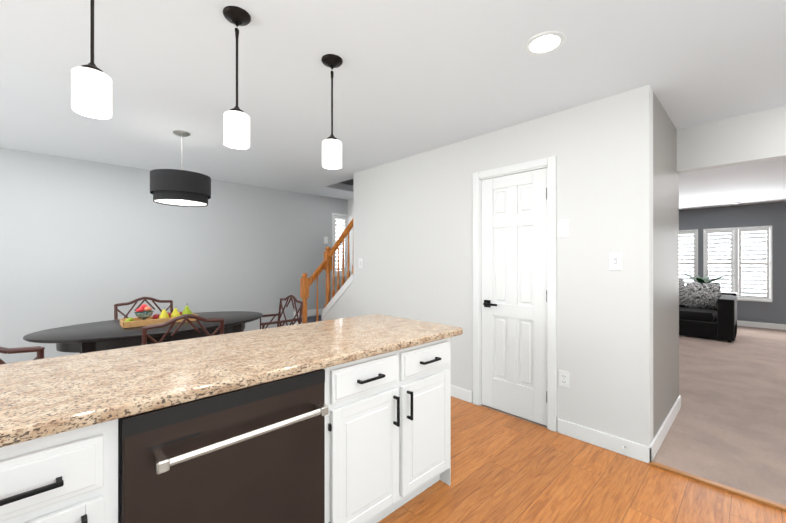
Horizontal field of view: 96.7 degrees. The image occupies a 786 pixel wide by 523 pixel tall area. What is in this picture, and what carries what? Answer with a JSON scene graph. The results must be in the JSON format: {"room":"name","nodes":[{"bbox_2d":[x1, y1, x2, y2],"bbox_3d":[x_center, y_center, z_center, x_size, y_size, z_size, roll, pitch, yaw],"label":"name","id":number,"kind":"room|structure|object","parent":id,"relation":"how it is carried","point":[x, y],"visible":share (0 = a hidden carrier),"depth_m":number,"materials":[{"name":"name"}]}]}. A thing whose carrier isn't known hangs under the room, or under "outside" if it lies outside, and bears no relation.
{"room":"kitchen","nodes":[
{"label":"kitchen","id":0,"kind":"room"},
{"bbox_2d":[0,148,347,363],"bbox_3d":[-3.363,0.082,4.109,7.120,2.440,0.120,0,0,-44],"label":"wall","id":1,"kind":"structure","parent":0,"point":[83,241],"depth_m":4.23,"materials":[{"name":"grey paint"}]},
{"bbox_2d":[340,179,352,184],"bbox_3d":[-0.744,-2.436,5.679,0.870,2.400,0.120,0,0,-44],"label":"wall","id":2,"kind":"structure","parent":0,"point":[349,182],"depth_m":5.61,"materials":[{"name":"grey paint"}]},
{"bbox_2d":[348,199,352,275],"bbox_3d":[0.807,0.083,4.814,0.120,2.440,4.630,0,0,-44],"label":"wall","id":3,"kind":"structure","parent":0,"point":[350,209],"depth_m":6.38,"materials":[{"name":"white paint"}]},
{"bbox_2d":[0,0,785,209],"bbox_3d":[1.012,-1.189,3.843,13.070,0.100,9.520,0,0,-44],"label":"ceiling","id":4,"kind":"structure","parent":0,"point":[412,77],"depth_m":2.14,"materials":[{"name":"white paint"}]},
{"bbox_2d":[71,0,111,118],"bbox_3d":[-1.091,-0.841,1.267,0.120,0.605,0.120,0,0,-44],"label":"pendant light","id":5,"kind":"object","parent":4,"relation":"hanging from","point":[91,88],"visible":1,"depth_m":1.24,"materials":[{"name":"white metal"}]},
{"bbox_2d":[150,130,210,206],"bbox_3d":[-1.875,-0.828,3.099,0.464,0.625,0.464,0,0,-44],"label":"drum pendant light","id":6,"kind":"object","parent":4,"relation":"hanging from","point":[177,187],"visible":1,"depth_m":2.93,"materials":[{"name":"black fabric"}]},
{"bbox_2d":[223,6,250,148],"bbox_3d":[-0.723,-0.840,1.619,0.120,0.605,0.120,0,0,-44],"label":"pendant light","id":7,"kind":"object","parent":4,"relation":"hanging from","point":[236,127],"visible":1,"depth_m":1.59,"materials":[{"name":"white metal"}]},
{"bbox_2d":[321,54,342,168],"bbox_3d":[-0.345,-0.839,1.981,0.120,0.605,0.120,0,0,-44],"label":"pendant light","id":8,"kind":"object","parent":4,"relation":"hanging from","point":[331,151],"visible":1,"depth_m":1.95,"materials":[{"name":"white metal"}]},
{"bbox_2d":[524,31,565,54],"bbox_3d":[0.794,-1.140,1.831,0.204,0.004,0.204,0,0,-44],"label":"recessed light","id":9,"kind":"object","parent":4,"relation":"in","point":[544,42],"visible":1,"depth_m":1.82,"materials":[{"name":"white paint"}]},
{"bbox_2d":[323,85,652,446],"bbox_3d":[0.363,0.081,3.687,0.120,2.440,3.856,0,0,-44],"label":"wall","id":10,"kind":"structure","parent":0,"point":[413,231],"depth_m":2.61,"materials":[{"name":"white paint"}]},
{"bbox_2d":[321,274,352,320],"bbox_3d":[-0.724,0.729,4.820,0.151,1.147,0.738,0,0,-44],"label":"trim","id":11,"kind":"structure","parent":10,"relation":"attached to","point":[338,295],"depth_m":4.75,"materials":[{"name":"white paint"}]},
{"bbox_2d":[359,258,362,267],"bbox_3d":[-0.411,0.022,4.400,0.013,0.122,0.078,0,0,-44],"label":"light switch","id":12,"kind":"object","parent":10,"relation":"attached to","point":[360,262],"visible":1,"depth_m":4.39,"materials":[{"name":"white paint"}]},
{"bbox_2d":[481,168,546,425],"bbox_3d":[0.997,0.277,2.938,0.092,2.022,0.590,0,0,-44],"label":"door leaf","id":13,"kind":"structure","parent":10,"relation":"in","point":[514,280],"depth_m":2.92,"materials":[{"name":"white paint"}]},
{"bbox_2d":[473,155,555,431],"bbox_3d":[1.034,0.245,2.975,0.141,2.109,0.738,0,0,-44],"label":"door frame","id":14,"kind":"structure","parent":10,"relation":"attached to","point":[549,163],"depth_m":2.75,"materials":[{"name":"white paint"}]},
{"bbox_2d":[558,219,568,236],"bbox_3d":[1.285,-0.251,2.634,0.006,0.130,0.082,0,0,-44],"label":"switch plate","id":15,"kind":"object","parent":10,"relation":"attached to","point":[563,228],"visible":1,"depth_m":2.63,"materials":[{"name":"white paint"}]},
{"bbox_2d":[559,370,569,387],"bbox_3d":[1.287,0.883,2.628,0.008,0.122,0.078,0,0,-44],"label":"electrical outlet plate","id":16,"kind":"object","parent":10,"relation":"attached to","point":[564,378],"visible":1,"depth_m":2.62,"materials":[{"name":"white paint"}]},
{"bbox_2d":[609,252,621,269],"bbox_3d":[1.519,-0.001,2.385,0.013,0.122,0.078,0,0,-44],"label":"switch plate","id":17,"kind":"object","parent":10,"relation":"attached to","point":[615,260],"visible":1,"depth_m":2.38,"materials":[{"name":"white paint"}]},
{"bbox_2d":[378,396,785,522],"bbox_3d":[-1.024,1.321,0.782,5.900,0.050,7.920,0,0,-44],"label":"floor","id":18,"kind":"structure","parent":0,"point":[505,468],"depth_m":2.00,"materials":[{"name":"brown wood"}]},
{"bbox_2d":[0,346,44,363],"bbox_3d":[-2.179,0.839,1.815,0.535,0.917,0.533,0,0,-44],"label":"chair","id":19,"kind":"object","parent":18,"relation":"on","point":[39,350],"visible":0.21,"depth_m":1.77,"materials":[{"name":"brown wood"}]},
{"bbox_2d":[0,419,117,522],"bbox_3d":[-1.103,0.862,1.056,0.372,0.868,0.635,0,0,-44],"label":"base cabinet","id":20,"kind":"object","parent":18,"relation":"on","point":[70,476],"visible":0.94,"depth_m":0.87,"materials":[{"name":"white paint"}]},
{"bbox_2d":[0,314,462,447],"bbox_3d":[-0.968,0.408,1.278,3.105,0.037,0.802,0,0,-44],"label":"countertop","id":21,"kind":"structure","parent":20,"relation":"on","point":[41,398],"depth_m":1.28,"materials":[{"name":"stone"}]},
{"bbox_2d":[23,311,262,353],"bbox_3d":[-2.068,0.925,3.160,1.760,0.750,1.060,0,0,-44],"label":"dining table","id":22,"kind":"object","parent":18,"relation":"on","point":[95,336],"visible":0.56,"depth_m":2.76,"materials":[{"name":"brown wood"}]},
{"bbox_2d":[120,303,198,327],"bbox_3d":[-2.086,0.463,3.136,0.560,0.175,0.241,0,0,-44],"label":"fruit tray","id":23,"kind":"object","parent":22,"relation":"on","point":[144,318],"visible":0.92,"depth_m":3.05,"materials":[{"name":"brown wood"}]},
{"bbox_2d":[114,297,172,319],"bbox_3d":[-2.542,0.842,3.641,0.535,0.917,0.533,0,0,-44],"label":"chair","id":24,"kind":"object","parent":18,"relation":"on","point":[116,310],"visible":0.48,"depth_m":3.78,"materials":[{"name":"brown wood"}]},
{"bbox_2d":[141,314,224,344],"bbox_3d":[-1.678,0.841,2.724,0.535,0.917,0.533,0,0,-44],"label":"chair","id":25,"kind":"object","parent":18,"relation":"on","point":[145,335],"visible":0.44,"depth_m":2.51,"materials":[{"name":"brown wood"}]},
{"bbox_2d":[118,369,328,522],"bbox_3d":[-0.687,0.865,1.373,0.659,0.865,0.652,0,0,-44],"label":"dishwasher","id":26,"kind":"object","parent":18,"relation":"on","point":[254,454],"visible":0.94,"depth_m":1.16,"materials":[{"name":"black metal"}]},
{"bbox_2d":[241,295,302,331],"bbox_3d":[-1.356,0.843,3.870,0.533,0.917,0.559,0,0,-44],"label":"chair","id":27,"kind":"object","parent":18,"relation":"on","point":[279,322],"visible":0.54,"depth_m":3.97,"materials":[{"name":"brown wood"}]},
{"bbox_2d":[323,337,450,522],"bbox_3d":[-0.170,0.864,1.934,0.856,0.869,0.680,0,0,-44],"label":"base cabinet","id":28,"kind":"object","parent":18,"relation":"on","point":[387,434],"visible":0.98,"depth_m":1.65,"materials":[{"name":"white paint"}]},
{"bbox_2d":[649,461,785,510],"bbox_3d":[2.744,1.289,1.101,0.040,0.016,3.170,0,0,-44],"label":"threshold strip","id":29,"kind":"object","parent":18,"relation":"on","point":[727,488],"depth_m":1.99,"materials":[{"name":"brown wood"}]},
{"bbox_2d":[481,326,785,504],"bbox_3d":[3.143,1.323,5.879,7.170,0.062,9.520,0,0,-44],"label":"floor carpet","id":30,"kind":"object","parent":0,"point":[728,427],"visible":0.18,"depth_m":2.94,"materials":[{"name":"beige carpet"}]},
{"bbox_2d":[293,316,320,324],"bbox_3d":[-0.127,0.100,4.688,1.397,2.405,3.514,0,0,-44],"label":"staircase","id":31,"kind":"structure","parent":30,"relation":"on","point":[311,319],"depth_m":5.62,"materials":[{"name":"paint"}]},
{"bbox_2d":[300,219,352,323],"bbox_3d":[0.085,-0.706,3.708,0.488,4.014,3.462,0,0,-44],"label":"stair rail","id":32,"kind":"object","parent":31,"relation":"on","point":[306,282],"visible":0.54,"depth_m":4.85,"materials":[{"name":"brown wood"}]},
{"bbox_2d":[679,279,736,342],"bbox_3d":[4.970,0.798,6.640,0.980,0.990,2.210,0,0,-44],"label":"sofa","id":33,"kind":"object","parent":30,"relation":"on","point":[706,310],"visible":0.33,"depth_m":5.89,"materials":[{"name":"black leather"},{"name":"patterned gray fabric"}]},
{"bbox_2d":[681,273,736,295],"bbox_3d":[6.033,0.760,6.910,0.769,1.068,1.290,0,0,-44],"label":"potted plant","id":34,"kind":"object","parent":30,"relation":"on","point":[699,279],"visible":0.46,"depth_m":6.64,"materials":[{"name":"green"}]},
{"bbox_2d":[653,92,678,438],"bbox_3d":[2.096,0.079,2.760,1.100,2.440,0.120,0,0,-44],"label":"wall","id":35,"kind":"structure","parent":0,"point":[665,284],"depth_m":2.63,"materials":[{"name":"grey paint"}]},
{"bbox_2d":[677,106,785,172],"bbox_3d":[3.588,-0.962,1.913,0.120,0.360,3.170,0,0,-44],"label":"header beam","id":36,"kind":"structure","parent":0,"point":[760,136],"depth_m":2.76,"materials":[{"name":"white paint"}]},
{"bbox_2d":[679,201,785,323],"bbox_3d":[5.741,0.088,8.453,0.140,2.440,9.640,0,0,-44],"label":"wall","id":37,"kind":"structure","parent":0,"point":[773,214],"depth_m":6.87,"materials":[{"name":"grey paint"}]},
{"bbox_2d":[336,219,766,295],"bbox_3d":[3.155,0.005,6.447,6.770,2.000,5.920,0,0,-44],"label":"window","id":38,"kind":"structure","parent":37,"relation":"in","point":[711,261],"depth_m":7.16,"materials":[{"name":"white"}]},
{"bbox_2d":[332,213,347,275],"bbox_3d":[-0.960,-0.300,6.349,0.390,1.130,0.091,0,0,-44],"label":"window shutter","id":39,"kind":"object","parent":38,"relation":"attached to","point":[342,219],"visible":0.58,"depth_m":6.35,"materials":[{"name":"white paint"}]},
{"bbox_2d":[679,226,771,301],"bbox_3d":[6.735,0.047,7.383,0.155,1.476,1.736,0,0,-44],"label":"blinds","id":40,"kind":"object","parent":38,"relation":"attached to","point":[733,259],"visible":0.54,"depth_m":7.09,"materials":[{"name":"white paint"}]},
{"bbox_3d":[4.346,0.076,0.360,13.310,2.440,0.120,0,0,-44],"label":"wall","id":41,"kind":"structure","parent":0,"visible":0},
{"bbox_2d":[293,308,323,317],"bbox_3d":[-1.227,0.867,6.061,1.088,0.105,0.014,0,0,-44],"label":"baseboard","id":42,"kind":"structure","parent":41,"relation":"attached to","point":[312,312],"depth_m":5.91,"materials":[{"name":"white paint"}]},
{"bbox_2d":[451,385,472,402],"bbox_3d":[-0.145,1.250,4.119,0.014,0.105,2.525,0,0,-44],"label":"baseboard","id":43,"kind":"structure","parent":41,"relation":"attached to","point":[457,392],"depth_m":3.28,"materials":[{"name":"white paint"}]},
{"bbox_2d":[558,418,648,462],"bbox_3d":[1.446,1.241,2.453,0.020,0.117,0.559,0,0,-44],"label":"baseboard","id":44,"kind":"structure","parent":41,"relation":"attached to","point":[635,450],"depth_m":2.42,"materials":[{"name":"white paint"}]},
{"bbox_2d":[649,395,680,461],"bbox_3d":[2.094,1.241,2.663,1.234,0.117,0.014,0,0,-44],"label":"baseboard","id":45,"kind":"structure","parent":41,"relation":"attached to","point":[663,430],"depth_m":2.53,"materials":[{"name":"white paint"}]},
{"bbox_2d":[737,320,785,329],"bbox_3d":[5.727,1.244,8.354,0.014,0.105,9.520,0,0,-44],"label":"baseboard","id":46,"kind":"structure","parent":41,"relation":"attached to","point":[739,323],"depth_m":6.82,"materials":[{"name":"white paint"}]}
]}

